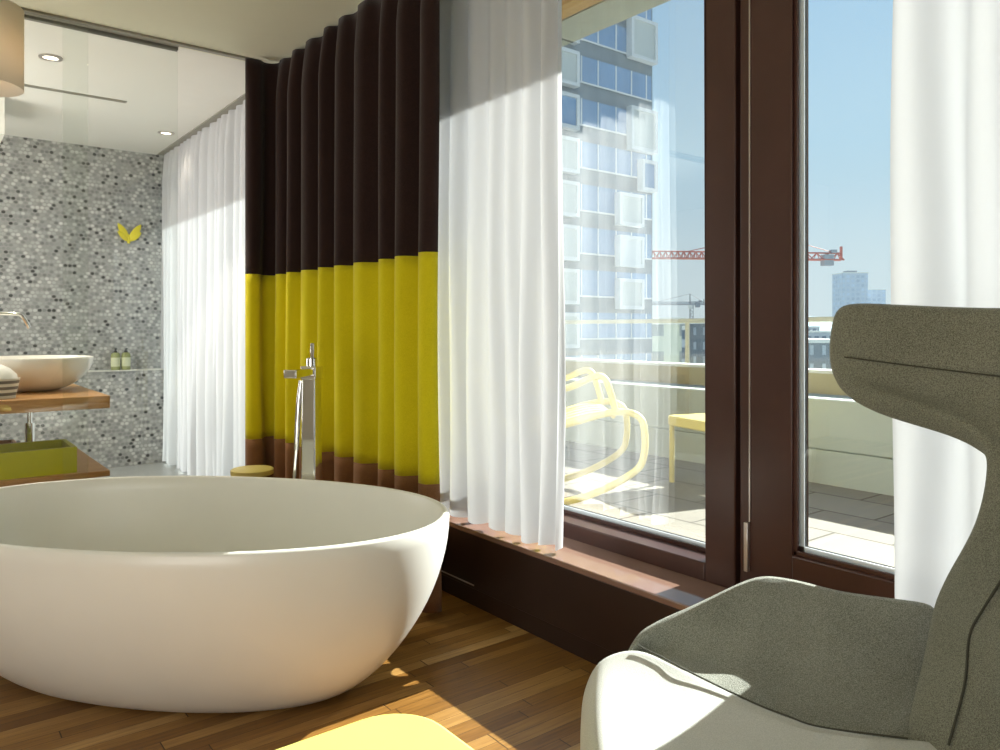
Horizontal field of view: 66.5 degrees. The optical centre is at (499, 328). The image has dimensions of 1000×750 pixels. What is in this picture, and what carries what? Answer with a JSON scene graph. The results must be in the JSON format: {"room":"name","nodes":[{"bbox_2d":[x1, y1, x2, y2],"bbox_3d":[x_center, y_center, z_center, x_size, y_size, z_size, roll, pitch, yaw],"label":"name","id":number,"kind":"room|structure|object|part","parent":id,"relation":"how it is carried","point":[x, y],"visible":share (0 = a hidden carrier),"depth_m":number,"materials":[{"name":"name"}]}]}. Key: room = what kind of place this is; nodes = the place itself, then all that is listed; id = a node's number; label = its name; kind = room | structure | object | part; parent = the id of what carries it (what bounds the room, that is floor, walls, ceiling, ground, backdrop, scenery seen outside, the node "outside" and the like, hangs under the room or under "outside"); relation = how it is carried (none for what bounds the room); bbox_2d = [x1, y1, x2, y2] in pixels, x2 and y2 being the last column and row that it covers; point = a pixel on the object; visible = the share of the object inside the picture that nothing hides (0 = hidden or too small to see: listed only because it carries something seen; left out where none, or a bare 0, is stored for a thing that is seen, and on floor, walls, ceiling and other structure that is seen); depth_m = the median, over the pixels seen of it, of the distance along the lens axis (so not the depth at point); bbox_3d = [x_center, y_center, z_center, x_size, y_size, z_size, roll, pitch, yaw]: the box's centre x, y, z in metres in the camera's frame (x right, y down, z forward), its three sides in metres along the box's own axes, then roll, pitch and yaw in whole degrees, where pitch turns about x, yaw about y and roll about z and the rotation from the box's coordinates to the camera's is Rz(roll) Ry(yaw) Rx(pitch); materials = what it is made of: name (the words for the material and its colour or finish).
{"room":"hotel room","nodes":[
{"label":"hotel room","id":0,"kind":"room"},
{"bbox_2d":[0,135,163,369],"bbox_3d":[-5.008,-0.190,5.244,6.050,2.680,0.150,0,0,-38],"label":"wall","id":1,"kind":"structure","parent":0,"point":[80,287],"depth_m":6.33,"materials":[{"name":"tile"}]},
{"bbox_2d":[0,312,30,328],"bbox_3d":[-2.806,0.125,4.174,0.420,0.448,0.117,0,0,-38],"label":"faucet","id":2,"kind":"object","parent":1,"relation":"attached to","point":[21,315],"visible":1,"depth_m":4.28,"materials":[{"name":"silver metal"}]},
{"bbox_2d":[117,223,140,243],"bbox_3d":[-3.181,-0.818,6.542,0.188,0.167,0.048,0,0,-38],"label":"wall ornament","id":3,"kind":"object","parent":1,"relation":"attached to","point":[135,234],"visible":1,"depth_m":6.54,"materials":[{"name":"yellow ceramic"}]},
{"bbox_2d":[0,370,165,467],"bbox_3d":[-5.039,0.751,5.023,5.730,0.797,0.160,0,0,-38],"label":"wall","id":4,"kind":"structure","parent":0,"point":[129,432],"depth_m":6.35,"materials":[{"name":"tile"}]},
{"bbox_2d":[88,368,163,371],"bbox_3d":[-5.040,0.349,5.016,5.740,0.008,0.170,0,0,-38],"label":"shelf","id":5,"kind":"structure","parent":4,"relation":"on","point":[149,368],"depth_m":6.41,"materials":[{"name":"glass"}]},
{"bbox_2d":[111,348,119,369],"bbox_3d":[-3.237,0.252,6.422,0.071,0.187,0.071,0,0,-38],"label":"soap bottle","id":6,"kind":"object","parent":5,"relation":"on","point":[115,356],"visible":0.99,"depth_m":6.39,"materials":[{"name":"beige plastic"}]},
{"bbox_2d":[121,348,130,369],"bbox_3d":[-3.173,0.252,6.472,0.071,0.187,0.071,0,0,-38],"label":"soap bottle","id":7,"kind":"object","parent":5,"relation":"on","point":[125,357],"visible":1,"depth_m":6.45,"materials":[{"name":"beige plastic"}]},
{"bbox_2d":[5,0,363,154],"bbox_3d":[-1.447,-1.630,0.799,5.900,0.200,11.440,0,0,-38],"label":"ceiling","id":8,"kind":"structure","parent":0,"point":[162,89],"depth_m":4.40,"materials":[{"name":"white paint"}]},
{"bbox_2d":[0,97,4,142],"bbox_3d":[-4.174,-1.405,4.556,2.020,0.250,0.380,0,0,-38],"label":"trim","id":9,"kind":"structure","parent":8,"relation":"attached to","point":[2,99],"depth_m":5.02,"materials":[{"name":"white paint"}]},
{"bbox_2d":[0,0,23,96],"bbox_3d":[-2.246,-1.290,3.295,0.326,0.480,0.326,0,0,-38],"label":"pendant lamp","id":10,"kind":"object","parent":8,"relation":"hanging from","point":[11,14],"visible":1,"depth_m":3.27,"materials":[{"name":"fabric"}]},
{"bbox_2d":[38,53,62,61],"bbox_3d":[-2.528,-1.526,4.293,0.120,0.008,0.120,0,0,-38],"label":"recessed light","id":11,"kind":"object","parent":8,"relation":"in","point":[45,56],"visible":1,"depth_m":4.29,"materials":[{"name":"metal"}]},
{"bbox_2d":[24,84,126,102],"bbox_3d":[-2.752,-1.527,4.956,0.595,0.006,0.040,0,0,-38],"label":"ceiling vent","id":12,"kind":"object","parent":8,"relation":"in","point":[25,85],"visible":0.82,"depth_m":4.94,"materials":[{"name":"grey metal"}]},
{"bbox_2d":[21,7,260,155],"bbox_3d":[-3.359,-1.519,4.584,3.340,0.022,2.840,0,0,-38],"label":"ceiling track","id":13,"kind":"object","parent":8,"relation":"attached to","point":[29,14],"visible":0.62,"depth_m":3.98,"materials":[{"name":"grey metal"}]},
{"bbox_3d":[-2.801,-1.519,3.319,2.665,0.022,0.030,0,0,-38],"label":"rail","id":14,"kind":"part","parent":13,"relation":"part of","materials":[{"name":"grey metal"}]},
{"bbox_3d":[-2.590,-1.524,3.403,3.100,0.012,0.032,0,0,-38],"label":"rail","id":15,"kind":"part","parent":13,"relation":"part of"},
{"bbox_3d":[-2.124,-1.526,5.635,0.100,0.008,2.700,0,0,-38],"label":"sheer rail","id":16,"kind":"part","parent":13,"relation":"part of","materials":[{"name":"grey metal"}]},
{"bbox_2d":[161,100,244,475],"bbox_3d":[-2.096,-0.191,5.598,0.128,2.658,2.694,0,0,-38],"label":"sheer curtain","id":17,"kind":"object","parent":13,"relation":"hanging from","point":[203,264],"visible":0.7,"depth_m":5.74,"materials":[{"name":"white fabric"}]},
{"bbox_2d":[158,131,173,134],"bbox_3d":[-2.602,-1.526,5.947,0.120,0.008,0.120,0,0,-38],"label":"recessed light","id":18,"kind":"object","parent":8,"relation":"in","point":[159,132],"visible":1,"depth_m":5.94,"materials":[{"name":"metal"}]},
{"bbox_2d":[245,0,441,612],"bbox_3d":[-0.771,-0.198,3.709,0.231,2.636,1.750,0,0,-42],"label":"curtain","id":19,"kind":"object","parent":8,"relation":"hanging from","point":[342,132],"visible":0.77,"depth_m":3.67,"materials":[{"name":"brown fabric"}]},
{"bbox_3d":[-0.776,-0.911,3.715,0.224,1.209,1.731,0,0,-42],"label":"brown panel","id":20,"kind":"part","parent":19,"relation":"part of","materials":[{"name":"fabric"}]},
{"bbox_2d":[438,0,565,550],"bbox_3d":[-0.021,-0.354,3.100,0.087,2.331,0.806,0,0,-38],"label":"sheer curtain","id":21,"kind":"object","parent":8,"relation":"hanging from","point":[502,353],"visible":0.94,"depth_m":3.07,"materials":[{"name":"white fabric"}]},
{"bbox_2d":[890,0,999,607],"bbox_3d":[1.454,-0.357,1.209,0.118,2.325,1.642,0,0,-38],"label":"sheer curtain","id":22,"kind":"object","parent":8,"relation":"hanging from","point":[945,118],"visible":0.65,"depth_m":1.78,"materials":[{"name":"white fabric"}]},
{"bbox_2d":[0,462,596,749],"bbox_3d":[-1.447,1.210,0.799,5.900,0.120,11.440,0,0,-38],"label":"floor","id":23,"kind":"structure","parent":0,"point":[492,683],"depth_m":2.32,"materials":[{"name":"brown wood"}]},
{"bbox_2d":[0,384,109,486],"bbox_3d":[-3.279,0.750,3.872,2.110,0.801,1.300,0,0,-38],"label":"vanity","id":24,"kind":"object","parent":23,"relation":"on","point":[73,396],"visible":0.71,"depth_m":3.94,"materials":[{"name":"brown wood"}]},
{"bbox_2d":[0,439,16,443],"bbox_3d":[-2.983,0.699,4.242,0.512,0.087,0.364,0,0,-38],"label":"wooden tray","id":25,"kind":"object","parent":24,"relation":"on","point":[12,440],"visible":0.21,"depth_m":4.50,"materials":[{"name":"brown wood"}]},
{"bbox_2d":[0,439,76,479],"bbox_3d":[-2.638,0.676,3.832,0.852,0.132,0.363,0,0,-38],"label":"storage box","id":26,"kind":"object","parent":24,"relation":"on","point":[59,456],"visible":1,"depth_m":3.88,"materials":[{"name":"paint"}]},
{"bbox_2d":[0,448,109,486],"bbox_3d":[-3.219,0.757,3.843,2.050,0.030,1.180,0,0,-38],"label":"shelf","id":27,"kind":"object","parent":24,"relation":"attached to","point":[87,467],"depth_m":3.94,"materials":[{"name":"brown wood"}]},
{"bbox_2d":[0,384,109,413],"bbox_3d":[-3.256,0.382,3.890,2.050,0.066,1.300,0,0,-38],"label":"countertop","id":28,"kind":"structure","parent":24,"relation":"on","point":[73,396],"depth_m":3.90,"materials":[{"name":"brown wood"}]},
{"bbox_2d":[0,377,19,398],"bbox_3d":[-2.551,0.299,3.844,0.230,0.100,0.230,0,0,-38],"label":"basket","id":29,"kind":"object","parent":28,"relation":"on","point":[8,387],"visible":0.88,"depth_m":3.81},
{"bbox_2d":[0,365,17,378],"bbox_3d":[-2.551,0.256,3.844,0.210,0.162,0.209,0,0,-38],"label":"towel","id":30,"kind":"object","parent":29,"relation":"in","point":[5,372],"visible":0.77,"depth_m":3.82,"materials":[{"name":"white fabric"}]},
{"bbox_2d":[0,355,93,391],"bbox_3d":[-2.655,0.254,4.308,0.640,0.191,0.640,0,0,-38],"label":"washbasin","id":31,"kind":"object","parent":28,"relation":"in","point":[37,373],"visible":0.87,"depth_m":4.15,"materials":[{"name":"white ceramic"}]},
{"bbox_2d":[0,476,448,712],"bbox_3d":[-1.056,0.870,2.541,1.800,0.560,1.044,0,0,10],"label":"bathtub","id":32,"kind":"object","parent":23,"relation":"on","point":[183,594],"visible":1,"depth_m":2.15,"materials":[{"name":"white ceramic"}]},
{"bbox_2d":[230,465,273,476],"bbox_3d":[-1.267,0.931,3.901,0.212,0.437,0.212,0,0,-38],"label":"side table","id":33,"kind":"object","parent":23,"relation":"on","point":[249,470],"visible":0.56,"depth_m":3.84,"materials":[{"name":"beige paint"}]},
{"bbox_2d":[284,343,322,479],"bbox_3d":[-0.789,0.604,3.034,0.147,1.092,0.262,0,0,10],"label":"mixer","id":34,"kind":"object","parent":23,"relation":"on","point":[308,399],"visible":0.52,"depth_m":3.07,"materials":[{"name":"silver metal"}]},
{"bbox_3d":[-0.785,0.172,2.987,0.052,0.032,0.170,0,0,10],"label":"spout","id":35,"kind":"part","parent":34,"relation":"part of","materials":[{"name":"silver metal"}]},
{"bbox_3d":[-0.764,0.090,3.108,0.016,0.064,0.012,0,0,10],"label":"lever","id":36,"kind":"part","parent":34,"relation":"part of","materials":[{"name":"silver metal"}]},
{"bbox_2d":[276,714,473,749],"bbox_3d":[-0.193,0.900,1.028,0.440,0.501,0.440,0,0,-38],"label":"stool","id":37,"kind":"object","parent":23,"relation":"on","point":[387,731],"visible":1,"depth_m":1.22,"materials":[{"name":"yellow paint"}]},
{"bbox_2d":[441,514,727,664],"bbox_3d":[1.611,0.990,1.307,0.451,0.320,8.480,0,0,-38],"label":"window sill","id":38,"kind":"structure","parent":23,"relation":"on","point":[590,602],"depth_m":2.75,"materials":[{"name":"wood"}]},
{"bbox_2d":[563,0,739,587],"bbox_3d":[0.259,-0.351,3.181,0.170,2.368,1.801,0,0,-38],"label":"window","id":39,"kind":"structure","parent":38,"relation":"on","point":[716,560],"depth_m":2.47,"materials":[{"name":"brown paint"}]},
{"bbox_2d":[740,0,894,598],"bbox_3d":[1.335,-0.351,1.728,0.109,2.368,1.782,0,0,-38],"label":"window frame","id":40,"kind":"structure","parent":38,"relation":"on","point":[773,33],"depth_m":2.30,"materials":[{"name":"brown paint"}]},
{"bbox_2d":[580,303,999,749],"bbox_3d":[0.561,0.549,1.100,0.860,1.199,1.160,0,0,0],"label":"chair","id":41,"kind":"object","parent":23,"relation":"on","point":[764,662],"visible":1,"depth_m":1.43,"materials":[{"name":"grey fabric"}]},
{"bbox_3d":[0.462,0.756,1.100,0.662,0.192,1.027,0,0,0],"label":"seat","id":42,"kind":"part","parent":41,"relation":"part of","materials":[{"name":"grey fabric"}]},
{"bbox_3d":[0.569,0.645,1.505,0.655,0.235,0.371,0,0,0],"label":"arm panel","id":43,"kind":"part","parent":41,"relation":"part of","materials":[{"name":"grey fabric"}]},
{"bbox_3d":[0.821,0.364,1.100,0.345,0.846,0.929,0,0,0],"label":"backrest","id":44,"kind":"part","parent":41,"relation":"part of","materials":[{"name":"grey fabric"}]},
{"bbox_2d":[564,441,894,566],"bbox_3d":[-0.563,1.000,5.902,2.030,0.200,34.000,0,0,-38],"label":"floor","id":45,"kind":"structure","parent":0,"point":[845,521],"depth_m":3.94,"materials":[{"name":"stone"}]},
{"bbox_2d":[564,367,648,504],"bbox_3d":[0.252,0.460,4.080,0.980,0.880,0.576,0,0,0],"label":"rocking chair","id":46,"kind":"object","parent":45,"relation":"on","point":[580,413],"visible":0.54,"depth_m":3.80,"materials":[{"name":"beige paint"}]},
{"bbox_3d":[0.249,0.319,4.350,0.693,0.201,0.034,0,0,0],"label":"armrest","id":47,"kind":"part","parent":46,"relation":"part of","materials":[{"name":"beige paint"}]},
{"bbox_3d":[0.249,0.319,3.810,0.693,0.201,0.034,0,0,0],"label":"armrest","id":48,"kind":"part","parent":46,"relation":"part of","materials":[{"name":"beige paint"}]},
{"bbox_3d":[0.252,0.545,4.350,0.980,0.709,0.036,0,0,0],"label":"frame","id":49,"kind":"part","parent":46,"relation":"part of","materials":[{"name":"beige paint"}]},
{"bbox_2d":[668,413,704,481],"bbox_3d":[1.297,0.704,4.388,0.500,0.392,0.480,0,0,-24],"label":"table","id":50,"kind":"object","parent":45,"relation":"on","point":[696,421],"visible":0.29,"depth_m":4.45,"materials":[{"name":"beige paint"}]},
{"bbox_3d":[1.012,0.730,4.492,0.030,0.340,0.032,0,0,-24],"label":"leg","id":51,"kind":"part","parent":50,"relation":"part of","materials":[{"name":"beige paint"}]},
{"bbox_2d":[565,358,893,495],"bbox_3d":[0.860,0.856,7.011,1.580,1.188,34.000,0,0,-38],"label":"parapet","id":52,"kind":"object","parent":45,"relation":"attached to","point":[850,444],"visible":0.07,"depth_m":5.17,"materials":[{"name":"stone"}]},
{"bbox_2d":[565,317,833,362],"bbox_3d":[1.345,0.128,7.390,0.050,0.445,34.000,0,0,-38],"label":"balustrade","id":53,"kind":"object","parent":52,"relation":"on","point":[688,321],"visible":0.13,"depth_m":6.99,"materials":[{"name":"metal"}]},
{"bbox_3d":[1.345,-0.075,7.390,0.050,0.040,34.000,0,0,-38],"label":"handrail","id":54,"kind":"part","parent":53,"relation":"part of","materials":[{"name":"metal"}]},
{"label":"outside","id":55,"kind":"structure","parent":0,"visible":0},
{"bbox_3d":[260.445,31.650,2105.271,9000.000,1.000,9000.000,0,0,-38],"label":"ground","id":56,"kind":"structure","parent":55,"visible":0},
{"bbox_2d":[562,9,657,360],"bbox_3d":[-2.175,-9.850,60.030,22.400,82.000,18.650,0,0,-38],"label":"tower block","id":57,"kind":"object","parent":56,"relation":"on","point":[610,123],"visible":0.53,"depth_m":56.98,"materials":[{"name":"stone"}]},
{"bbox_3d":[4.506,-18.500,53.617,2.230,1.980,0.080,0,0,-38],"label":"pane","id":58,"kind":"part","parent":57,"relation":"part of","materials":[{"name":"white glass"}]},
{"bbox_3d":[4.506,-15.400,53.617,2.230,1.980,0.080,0,0,-38],"label":"pane","id":59,"kind":"part","parent":57,"relation":"part of","materials":[{"name":"blue glass"}]},
{"bbox_3d":[4.506,-12.300,53.617,2.230,1.980,0.080,0,0,-38],"label":"pane","id":60,"kind":"part","parent":57,"relation":"part of","materials":[{"name":"white glass"}]},
{"bbox_3d":[4.506,-9.200,53.617,2.230,1.980,0.080,0,0,-38],"label":"pane","id":61,"kind":"part","parent":57,"relation":"part of","materials":[{"name":"white glass"}]},
{"bbox_3d":[4.506,-6.100,53.617,2.230,1.980,0.080,0,0,-38],"label":"pane","id":62,"kind":"part","parent":57,"relation":"part of","materials":[{"name":"glass"}]},
{"bbox_3d":[4.506,-3.000,53.617,2.230,1.980,0.080,0,0,-38],"label":"pane","id":63,"kind":"part","parent":57,"relation":"part of","materials":[{"name":"glass"}]},
{"bbox_3d":[4.506,0.100,53.617,2.230,1.980,0.080,0,0,-38],"label":"pane","id":64,"kind":"part","parent":57,"relation":"part of","materials":[{"name":"glass"}]},
{"bbox_3d":[9.928,-2.650,57.845,2.180,1.780,0.080,0,0,-38],"label":"pane","id":65,"kind":"part","parent":57,"relation":"part of","materials":[{"name":"glass"}]},
{"bbox_3d":[9.928,-5.875,57.845,2.180,1.830,0.080,0,0,-38],"label":"pane","id":66,"kind":"part","parent":57,"relation":"part of","materials":[{"name":"glass"}]},
{"bbox_3d":[9.928,-9.025,57.845,2.180,1.930,0.080,0,0,-38],"label":"pane","id":67,"kind":"part","parent":57,"relation":"part of","materials":[{"name":"glass"}]},
{"bbox_3d":[11.051,-22.250,58.721,2.430,2.680,0.080,0,0,-38],"label":"pane","id":68,"kind":"part","parent":57,"relation":"part of","materials":[{"name":"white glass"}]},
{"bbox_3d":[11.051,-15.300,58.721,2.430,2.780,0.080,0,0,-38],"label":"pane","id":69,"kind":"part","parent":57,"relation":"part of","materials":[{"name":"white glass"}]},
{"bbox_3d":[11.524,-11.850,59.090,1.230,1.880,0.080,0,0,-38],"label":"pane","id":70,"kind":"part","parent":57,"relation":"part of","materials":[{"name":"blue glass"}]},
{"bbox_2d":[652,317,685,362],"bbox_3d":[13.368,15.000,79.500,9.600,32.300,9.600,0,0,0],"label":"building","id":71,"kind":"structure","parent":56,"relation":"on","point":[666,337],"depth_m":75.01,"materials":[{"name":"white"}]},
{"bbox_2d":[652,294,704,317],"bbox_3d":[95.603,5.911,419.446,34.191,50.696,2.720,0,0,-2],"label":"tower crane","id":72,"kind":"object","parent":56,"relation":"on","point":[690,305],"visible":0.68,"depth_m":419.48,"materials":[{"name":"grey paint"}]},
{"bbox_2d":[682,326,684,362],"bbox_3d":[28.178,15.300,129.000,5.600,31.700,8.600,0,0,0],"label":"building","id":73,"kind":"structure","parent":56,"relation":"on","point":[683,327],"depth_m":125.00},
{"bbox_2d":[682,323,704,363],"bbox_3d":[47.313,14.600,201.000,34.600,33.100,22.600,0,0,0],"label":"building","id":74,"kind":"structure","parent":56,"relation":"on","point":[697,330],"depth_m":190.00,"materials":[{"name":"grey"}]},
{"bbox_2d":[652,245,844,265],"bbox_3d":[58.244,4.359,179.186,47.163,53.794,2.720,0,0,-6],"label":"tower crane","id":75,"kind":"object","parent":56,"relation":"on","point":[828,259],"visible":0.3,"depth_m":180.28,"materials":[{"name":"red paint"}]},
{"bbox_3d":[81.299,-18.050,181.850,0.400,3.200,0.600,0,0,-6],"label":"winch post","id":76,"kind":"part","parent":75,"relation":"part of","materials":[{"name":"red paint"}]},
{"bbox_2d":[808,326,819,330],"bbox_3d":[145.871,14.800,435.000,60.600,32.700,30.600,0,0,0],"label":"building","id":77,"kind":"structure","parent":56,"relation":"on","point":[810,328],"depth_m":420.00,"materials":[{"name":"grey"}]},
{"bbox_2d":[808,338,830,368],"bbox_3d":[62.516,16.600,160.000,12.600,29.100,20.600,0,0,0],"label":"building","id":78,"kind":"structure","parent":56,"relation":"on","point":[818,349],"depth_m":150.01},
{"bbox_2d":[808,331,830,338],"bbox_3d":[151.376,16.000,342.500,50.600,30.300,25.600,0,0,0],"label":"building","id":79,"kind":"structure","parent":56,"relation":"on","point":[811,334],"depth_m":329.98,"materials":[{"name":"white"}]},
{"bbox_2d":[808,316,831,330],"bbox_3d":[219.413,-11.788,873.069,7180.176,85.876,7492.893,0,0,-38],"label":"building","id":80,"kind":"structure","parent":56,"relation":"on","point":[824,326],"depth_m":3152.24,"materials":[{"name":"white"}]},
{"bbox_2d":[832,271,868,316],"bbox_3d":[288.873,-8.350,630.000,20.900,79.000,20.600,0,0,0],"label":"building","id":81,"kind":"structure","parent":56,"relation":"on","point":[848,287],"depth_m":619.96,"materials":[{"name":"grey paint"}]},
{"bbox_2d":[868,289,885,303],"bbox_3d":[315.806,-1.200,649.000,16.100,64.700,18.600,0,0,0],"label":"building","id":82,"kind":"structure","parent":56,"relation":"on","point":[875,296],"depth_m":639.95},
{"bbox_3d":[-1.304,-1.840,5.323,0.150,0.620,34.000,0,0,-38],"label":"wall","id":83,"kind":"structure","parent":0,"visible":0},
{"bbox_2d":[562,0,669,46],"bbox_3d":[-1.363,-2.055,6.545,1.300,0.230,36.000,0,0,-38],"label":"roof overhang","id":84,"kind":"object","parent":83,"relation":"attached to","point":[581,19],"visible":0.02,"depth_m":4.74,"materials":[{"name":"beige concrete"}]}
]}

